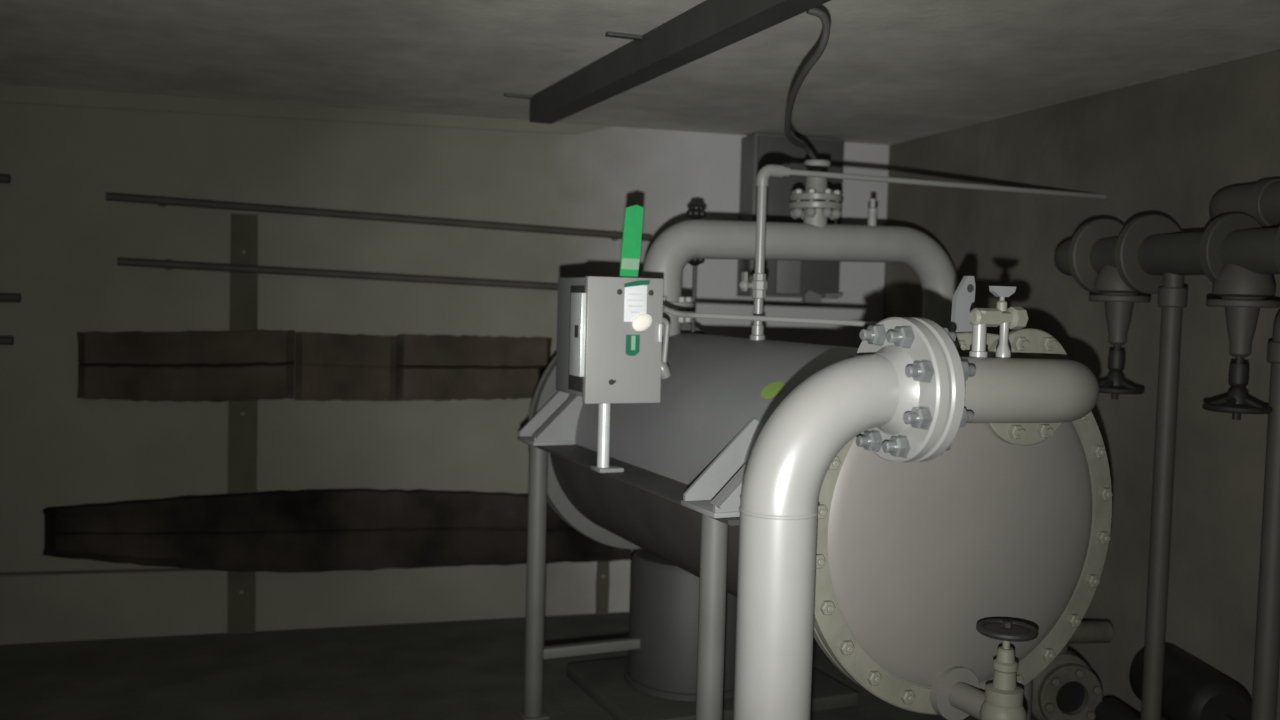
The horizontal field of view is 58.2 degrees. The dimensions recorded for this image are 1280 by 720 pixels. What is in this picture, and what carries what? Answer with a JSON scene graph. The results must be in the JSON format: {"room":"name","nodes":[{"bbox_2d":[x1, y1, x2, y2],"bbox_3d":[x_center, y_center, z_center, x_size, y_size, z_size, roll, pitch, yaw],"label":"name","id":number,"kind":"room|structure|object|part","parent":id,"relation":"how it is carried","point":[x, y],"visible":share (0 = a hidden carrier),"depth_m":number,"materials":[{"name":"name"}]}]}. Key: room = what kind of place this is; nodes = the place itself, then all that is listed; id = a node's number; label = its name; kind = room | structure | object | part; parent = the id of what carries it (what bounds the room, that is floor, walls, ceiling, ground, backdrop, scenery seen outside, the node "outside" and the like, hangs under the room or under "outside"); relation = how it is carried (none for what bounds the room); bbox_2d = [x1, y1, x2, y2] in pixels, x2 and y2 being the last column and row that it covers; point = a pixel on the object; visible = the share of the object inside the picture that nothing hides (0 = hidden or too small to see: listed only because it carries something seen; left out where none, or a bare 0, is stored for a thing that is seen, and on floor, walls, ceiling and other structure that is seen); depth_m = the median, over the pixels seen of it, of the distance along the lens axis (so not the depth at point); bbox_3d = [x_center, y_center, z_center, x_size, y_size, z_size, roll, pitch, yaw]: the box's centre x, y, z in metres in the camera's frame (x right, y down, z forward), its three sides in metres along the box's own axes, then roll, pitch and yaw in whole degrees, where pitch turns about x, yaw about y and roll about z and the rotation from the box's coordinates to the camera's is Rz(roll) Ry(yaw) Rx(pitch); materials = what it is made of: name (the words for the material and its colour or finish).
{"room":"mechanical room","nodes":[
{"label":"mechanical room","id":0,"kind":"room"},
{"bbox_2d":[0,102,888,644],"bbox_3d":[-1.261,0.048,5.707,5.730,2.510,0.200,1,3,-16],"label":"wall","id":1,"kind":"structure","parent":0,"point":[61,240],"depth_m":5.50,"materials":[{"name":"paint"}]},
{"bbox_2d":[0,174,10,183],"bbox_3d":[-3.101,-0.800,4.983,0.675,0.052,0.075,1,3,-16],"label":"rod","id":2,"kind":"object","parent":1,"relation":"attached to","point":[4,178],"visible":1,"depth_m":5.04,"materials":[{"name":"metal"}]},
{"bbox_2d":[0,336,13,344],"bbox_3d":[-3.115,-0.091,5.023,0.685,0.052,0.075,1,3,-16],"label":"rod","id":3,"kind":"object","parent":1,"relation":"attached to","point":[4,340],"visible":1,"depth_m":5.08,"materials":[{"name":"metal"}]},
{"bbox_2d":[0,293,20,302],"bbox_3d":[-3.096,-0.279,5.017,0.715,0.052,0.075,1,3,-16],"label":"rod","id":4,"kind":"object","parent":1,"relation":"attached to","point":[4,297],"visible":1,"depth_m":5.07,"materials":[{"name":"metal"}]},
{"bbox_2d":[0,568,209,575],"bbox_3d":[-2.885,0.966,5.189,1.940,0.040,0.010,1,3,-16],"label":"pipe","id":5,"kind":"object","parent":1,"relation":"attached to","point":[161,569],"depth_m":5.29,"materials":[{"name":"grey metal"}]},
{"bbox_2d":[77,330,294,401],"bbox_3d":[-2.075,0.024,5.288,0.932,0.339,0.100,1,3,-16],"label":"timber beam","id":6,"kind":"structure","parent":1,"relation":"attached to","point":[194,366],"depth_m":5.25,"materials":[{"name":"brown wood"}]},
{"bbox_2d":[227,214,257,633],"bbox_3d":[-1.875,0.311,5.426,0.130,1.985,0.033,1,3,-16],"label":"support post","id":7,"kind":"object","parent":1,"relation":"attached to","point":[242,415],"visible":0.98,"depth_m":5.42,"materials":[{"name":"metal"}]},
{"bbox_2d":[0,84,609,134],"bbox_3d":[-1.954,-1.163,5.322,3.760,0.085,0.012,1,3,-16],"label":"trim","id":8,"kind":"structure","parent":1,"relation":"attached to","point":[8,93],"depth_m":5.37,"materials":[{"name":"beige paint"}]},
{"bbox_2d":[42,488,631,572],"bbox_3d":[-1.354,0.817,5.525,2.735,0.389,0.138,1,3,-16],"label":"timber beam","id":9,"kind":"structure","parent":1,"relation":"attached to","point":[307,530],"depth_m":5.42,"materials":[{"name":"brown wood"}]},
{"bbox_2d":[117,258,557,289],"bbox_3d":[-1.244,-0.400,5.541,2.339,0.109,0.074,1,3,-16],"label":"rod","id":10,"kind":"object","parent":1,"relation":"attached to","point":[168,264],"visible":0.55,"depth_m":5.44,"materials":[{"name":"metal"}]},
{"bbox_2d":[295,332,396,400],"bbox_3d":[-1.402,0.033,5.489,0.470,0.327,0.088,1,3,-16],"label":"timber beam","id":11,"kind":"structure","parent":1,"relation":"attached to","point":[328,367],"depth_m":5.45,"materials":[{"name":"brown wood"}]},
{"bbox_2d":[105,192,651,240],"bbox_3d":[-1.177,-0.680,5.543,2.559,0.123,0.074,1,3,-16],"label":"pipe","id":12,"kind":"object","parent":1,"relation":"attached to","point":[162,201],"visible":1,"depth_m":5.46,"materials":[{"name":"metal"}]},
{"bbox_2d":[396,334,551,400],"bbox_3d":[-0.810,0.040,5.653,0.754,0.324,0.099,1,3,-16],"label":"timber beam","id":13,"kind":"structure","parent":1,"relation":"attached to","point":[434,367],"depth_m":5.61,"materials":[{"name":"brown wood"}]},
{"bbox_2d":[596,561,609,614],"bbox_3d":[-0.192,1.154,5.961,0.066,0.330,0.033,1,3,-16],"label":"board","id":14,"kind":"object","parent":1,"relation":"attached to","point":[602,577],"visible":0.94,"depth_m":5.95,"materials":[{"name":"paint"}]},
{"bbox_2d":[686,204,705,218],"bbox_3d":[0.207,-0.592,4.607,0.085,0.056,0.079,0,3,-24],"label":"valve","id":15,"kind":"object","parent":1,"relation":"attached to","point":[695,211],"depth_m":4.59,"materials":[{"name":"black metal"}]},
{"bbox_3d":[0.226,-0.592,4.615,0.084,0.063,0.079,0,3,-24],"label":"knob","id":16,"kind":"part","parent":15,"relation":"part of","materials":[{"name":"black plastic"}]},
{"bbox_2d":[688,259,704,312],"bbox_3d":[0.207,-0.298,4.626,0.071,0.213,0.079,0,3,-24],"label":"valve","id":17,"kind":"object","parent":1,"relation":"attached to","point":[695,262],"depth_m":4.62,"materials":[{"name":"black metal"}]},
{"bbox_3d":[0.221,-0.409,4.625,0.084,0.063,0.079,0,3,-24],"label":"knob","id":18,"kind":"part","parent":17,"relation":"part of","materials":[{"name":"black plastic"}]},
{"bbox_2d":[737,133,843,301],"bbox_3d":[0.795,-0.731,6.003,0.500,0.850,0.260,1,3,-16],"label":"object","id":19,"kind":"object","parent":1,"relation":"attached to","point":[811,281],"visible":0.59,"depth_m":5.90,"materials":[{"name":"metal"}]},
{"bbox_2d":[0,612,977,719],"bbox_3d":[-0.261,1.627,2.174,5.730,0.200,7.720,1,3,-16],"label":"floor","id":20,"kind":"structure","parent":0,"point":[464,669],"depth_m":4.91,"materials":[{"name":"concrete"}]},
{"bbox_2d":[624,548,736,701],"bbox_3d":[0.213,1.062,4.786,0.544,0.545,0.544,0,3,-24],"label":"drum","id":21,"kind":"object","parent":20,"relation":"on","point":[664,597],"visible":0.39,"depth_m":4.57,"materials":[{"name":"grey paint"}]},
{"bbox_2d":[567,657,857,719],"bbox_3d":[0.287,1.364,4.839,1.000,0.060,0.750,0,3,-24],"label":"concrete plinth","id":22,"kind":"object","parent":20,"relation":"on","point":[604,681],"visible":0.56,"depth_m":4.65,"materials":[{"name":"grey concrete"}]},
{"bbox_2d":[517,441,1032,719],"bbox_3d":[0.390,0.902,4.020,1.190,1.078,1.720,0,3,-24],"label":"stand","id":23,"kind":"object","parent":20,"relation":"on","point":[714,531],"visible":0.37,"depth_m":3.88,"materials":[{"name":"paint"}]},
{"bbox_3d":[-0.418,1.388,4.494,0.100,0.012,0.100,0,3,-24],"label":"foot plate","id":24,"kind":"part","parent":23,"relation":"part of","materials":[{"name":"grey paint"}]},
{"bbox_3d":[-0.404,0.854,4.464,0.074,1.074,0.074,0,3,-24],"label":"leg","id":25,"kind":"part","parent":23,"relation":"part of","materials":[{"name":"grey paint"}]},
{"bbox_2d":[556,276,670,472],"bbox_3d":[-0.096,0.044,3.816,0.337,0.632,0.354,0,3,-24],"label":"control box","id":26,"kind":"object","parent":23,"relation":"on","point":[609,348],"visible":1,"depth_m":3.67,"materials":[{"name":"metal"}]},
{"bbox_3d":[-0.197,-0.069,3.705,0.012,0.340,0.150,0,3,-24],"label":"hinge rail","id":27,"kind":"part","parent":26,"relation":"part of","materials":[{"name":"silver metal"}]},
{"bbox_3d":[-0.118,0.236,3.750,0.040,0.241,0.040,0,3,-24],"label":"post","id":28,"kind":"part","parent":26,"relation":"part of","materials":[{"name":"silver metal"}]},
{"bbox_3d":[-0.107,0.356,3.762,0.085,0.014,0.085,0,3,-24],"label":"foot plate","id":29,"kind":"part","parent":26,"relation":"part of","materials":[{"name":"paint"}]},
{"bbox_2d":[619,205,642,277],"bbox_3d":[-0.027,-0.385,3.737,0.077,0.240,0.008,0,3,-24],"label":"strip","id":30,"kind":"object","parent":26,"relation":"on","point":[633,218],"visible":0.89,"depth_m":3.73,"materials":[{"name":"plastic"}]},
{"bbox_3d":[-0.014,-0.180,3.663,0.078,0.118,0.004,0,3,-24],"label":"label plate","id":31,"kind":"part","parent":26,"relation":"part of","materials":[{"name":"white paper"}]},
{"bbox_3d":[0.064,-0.063,3.767,0.070,0.155,0.020,0,3,-24],"label":"lever","id":32,"kind":"part","parent":26,"relation":"part of","materials":[{"name":"silver metal"}]},
{"bbox_3d":[0.077,0.033,3.779,0.052,0.062,0.044,0,3,-24],"label":"lever knob","id":33,"kind":"part","parent":26,"relation":"part of","materials":[{"name":"silver metal"}]},
{"bbox_3d":[-0.060,0.370,3.784,0.134,0.014,1.720,0,3,-24],"label":"rail","id":34,"kind":"part","parent":23,"relation":"part of","materials":[{"name":"metal"}]},
{"bbox_3d":[0.189,0.943,3.133,0.074,1.074,0.074,0,3,-24],"label":"leg","id":35,"kind":"part","parent":23,"relation":"part of","materials":[{"name":"grey paint"}]},
{"bbox_2d":[517,276,1111,714],"bbox_3d":[0.409,0.288,3.980,1.200,1.144,2.255,0,3,-24],"label":"tank","id":36,"kind":"object","parent":23,"relation":"on","point":[911,557],"visible":0.57,"depth_m":3.04,"materials":[{"name":"grey metal"}]},
{"bbox_2d":[691,318,694,332],"bbox_3d":[0.196,-0.140,4.632,0.015,0.056,0.079,0,3,-24],"label":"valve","id":37,"kind":"object","parent":36,"relation":"attached to","point":[693,319],"depth_m":4.63,"materials":[{"name":"black metal"}]},
{"bbox_2d":[663,306,877,326],"bbox_3d":[0.481,-0.099,3.706,0.823,0.129,0.096,2,3,8],"label":"tube","id":38,"kind":"object","parent":36,"relation":"attached to","point":[665,309],"visible":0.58,"depth_m":3.73,"materials":[{"name":"silver metal"}]},
{"bbox_2d":[642,199,958,335],"bbox_3d":[0.702,0.363,4.781,1.643,2.085,0.340,0,3,-24],"label":"pipe","id":39,"kind":"object","parent":36,"relation":"attached to","point":[814,239],"visible":0.61,"depth_m":4.65,"materials":[{"name":"grey metal"}]},
{"bbox_2d":[789,160,842,219],"bbox_3d":[0.724,-0.698,4.721,0.216,0.238,0.216,0,3,-24],"label":"flange","id":40,"kind":"object","parent":39,"relation":"attached to","point":[816,195],"visible":0.89,"depth_m":4.67,"materials":[{"name":"silver metal"}]},
{"bbox_3d":[0.722,-0.631,4.724,0.216,0.027,0.216,0,3,-24],"label":"plate","id":41,"kind":"part","parent":40,"relation":"part of","materials":[{"name":"silver metal"}]},
{"bbox_3d":[0.724,-0.709,4.720,0.208,0.117,0.208,0,3,-24],"label":"plate","id":42,"kind":"part","parent":40,"relation":"part of","materials":[{"name":"silver metal"}]},
{"bbox_2d":[739,164,1106,339],"bbox_3d":[1.090,-0.366,4.248,1.635,0.608,0.058,0,3,-24],"label":"tube","id":43,"kind":"object","parent":36,"relation":"attached to","point":[758,285],"visible":0.96,"depth_m":3.94,"materials":[{"name":"silver metal"}]},
{"bbox_3d":[0.375,-0.268,3.936,0.075,0.065,0.036,0,3,-24],"label":"tap handle","id":44,"kind":"part","parent":43,"relation":"part of","materials":[{"name":"silver metal"}]},
{"bbox_2d":[750,325,764,339],"bbox_3d":[0.405,-0.093,3.961,0.054,0.058,0.054,0,3,-24],"label":"socket","id":45,"kind":"object","parent":43,"relation":"attached to","point":[757,333],"depth_m":3.94,"materials":[{"name":"silver metal"}]},
{"bbox_2d":[930,619,1037,719],"bbox_3d":[0.859,1.074,2.881,0.146,0.880,0.267,0,3,-24],"label":"valve","id":46,"kind":"object","parent":36,"relation":"attached to","point":[955,694],"visible":1,"depth_m":2.80,"materials":[{"name":"metal"}]},
{"bbox_3d":[1.184,0.945,3.576,0.074,1.074,0.074,0,3,-24],"label":"leg","id":47,"kind":"part","parent":23,"relation":"part of","materials":[{"name":"grey paint"}]},
{"bbox_2d":[733,317,1098,719],"bbox_3d":[0.670,0.713,2.643,1.218,1.620,0.370,0,4,-31],"label":"pipe","id":48,"kind":"object","parent":20,"relation":"on","point":[907,388],"visible":1,"depth_m":2.38,"materials":[{"name":"silver metal"}]},
{"bbox_2d":[969,286,1028,356],"bbox_3d":[0.819,-0.086,2.632,0.144,0.166,0.052,0,3,-24],"label":"valve","id":49,"kind":"object","parent":48,"relation":"on","point":[980,319],"visible":0.98,"depth_m":2.62,"materials":[{"name":"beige metal"}]},
{"bbox_3d":[0.829,-0.135,2.633,0.023,0.047,0.024,0,3,-24],"label":"stem","id":50,"kind":"part","parent":49,"relation":"part of","materials":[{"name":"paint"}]},
{"bbox_3d":[0.830,-0.157,2.632,0.066,0.024,0.016,0,3,-24],"label":"handle","id":51,"kind":"part","parent":49,"relation":"part of","materials":[{"name":"metal"}]},
{"bbox_3d":[0.836,-0.049,2.642,0.033,0.085,0.034,0,3,-24],"label":"drain leg","id":52,"kind":"part","parent":49,"relation":"part of","materials":[{"name":"silver metal"}]},
{"bbox_2d":[1031,621,1112,719],"bbox_3d":[1.545,1.206,4.335,0.345,0.495,0.468,1,3,-8],"label":"pipe","id":53,"kind":"object","parent":20,"relation":"on","point":[1067,688],"visible":0.69,"depth_m":4.14,"materials":[{"name":"metal"}]},
{"bbox_3d":[1.515,1.197,4.354,0.290,0.290,0.420,1,3,-8],"label":"casing","id":54,"kind":"part","parent":53,"relation":"part of","materials":[{"name":"metal"}]},
{"bbox_2d":[1060,621,1112,652],"bbox_3d":[1.614,1.025,4.247,0.240,0.120,0.080,1,3,-8],"label":"outlet","id":55,"kind":"object","parent":53,"relation":"attached to","point":[1087,631],"depth_m":4.22,"materials":[{"name":"metal"}]},
{"bbox_2d":[1094,698,1140,719],"bbox_3d":[1.700,1.348,4.046,0.124,0.252,0.220,1,3,-6],"label":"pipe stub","id":56,"kind":"object","parent":20,"relation":"on","point":[1108,708],"visible":0.98,"depth_m":4.06,"materials":[{"name":"metal"}]},
{"bbox_2d":[1141,273,1187,719],"bbox_3d":[1.714,0.587,3.790,0.100,1.800,0.100,1,3,-16],"label":"pipe","id":57,"kind":"object","parent":20,"relation":"on","point":[1172,297],"visible":0.88,"depth_m":3.76,"materials":[{"name":"metal"}]},
{"bbox_2d":[1129,643,1251,719],"bbox_3d":[1.842,1.249,3.842,0.230,0.480,0.500,1,3,-2],"label":"motor","id":58,"kind":"object","parent":20,"relation":"on","point":[1192,689],"visible":0.81,"depth_m":3.70,"materials":[{"name":"black metal"}]},
{"bbox_2d":[1251,311,1279,719],"bbox_3d":[1.982,0.662,3.517,0.285,1.694,0.160,1,3,-16],"label":"pipe","id":59,"kind":"object","parent":20,"relation":"on","point":[1267,638],"visible":1,"depth_m":3.48,"materials":[{"name":"metal"}]},
{"bbox_2d":[0,0,1279,144],"bbox_3d":[-0.191,-1.078,2.025,5.730,0.200,7.720,1,3,-16],"label":"ceiling","id":60,"kind":"structure","parent":0,"point":[888,72],"depth_m":4.09,"materials":[{"name":"concrete"}]},
{"bbox_2d":[504,0,830,123],"bbox_3d":[0.381,-0.955,2.881,0.270,0.110,4.651,0,3,-22],"label":"ceiling beam","id":61,"kind":"structure","parent":60,"relation":"attached to","point":[710,26],"depth_m":3.67,"materials":[{"name":"metal"}]},
{"bbox_2d":[784,7,829,159],"bbox_3d":[0.552,-0.851,3.858,0.128,0.227,1.770,2,3,8],"label":"cable","id":62,"kind":"object","parent":61,"relation":"hanging from","point":[817,12],"visible":0.93,"depth_m":3.20,"materials":[{"name":"black rubber"}]},
{"bbox_2d":[1054,213,1279,293],"bbox_3d":[2.316,-0.512,2.085,0.457,0.807,4.788,1,3,-16],"label":"pipe","id":63,"kind":"object","parent":60,"relation":"hanging from","point":[1148,247],"visible":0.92,"depth_m":3.76,"materials":[{"name":"metal"}]},
{"bbox_2d":[1089,265,1150,399],"bbox_3d":[1.662,-0.102,3.998,0.200,0.480,0.200,1,3,-16],"label":"valve","id":64,"kind":"object","parent":63,"relation":"attached to","point":[1119,299],"visible":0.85,"depth_m":3.96,"materials":[{"name":"paint"}]},
{"bbox_2d":[1202,264,1279,419],"bbox_3d":[1.813,-0.059,3.471,0.200,0.480,0.200,1,3,-16],"label":"valve","id":65,"kind":"object","parent":63,"relation":"attached to","point":[1242,291],"visible":0.97,"depth_m":3.43,"materials":[{"name":"paint"}]},
{"bbox_2d":[883,49,1279,719],"bbox_3d":[2.459,0.307,2.767,0.200,2.510,7.520,1,3,-16],"label":"wall","id":66,"kind":"structure","parent":0,"point":[1166,146],"depth_m":4.36,"materials":[{"name":"grey paint"}]},
{"bbox_2d":[1209,179,1279,227],"bbox_3d":[2.539,-0.363,1.690,0.243,0.156,4.490,1,3,-16],"label":"pipe","id":67,"kind":"object","parent":66,"relation":"attached to","point":[1261,200],"visible":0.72,"depth_m":3.54,"materials":[{"name":"metal"}]}
]}

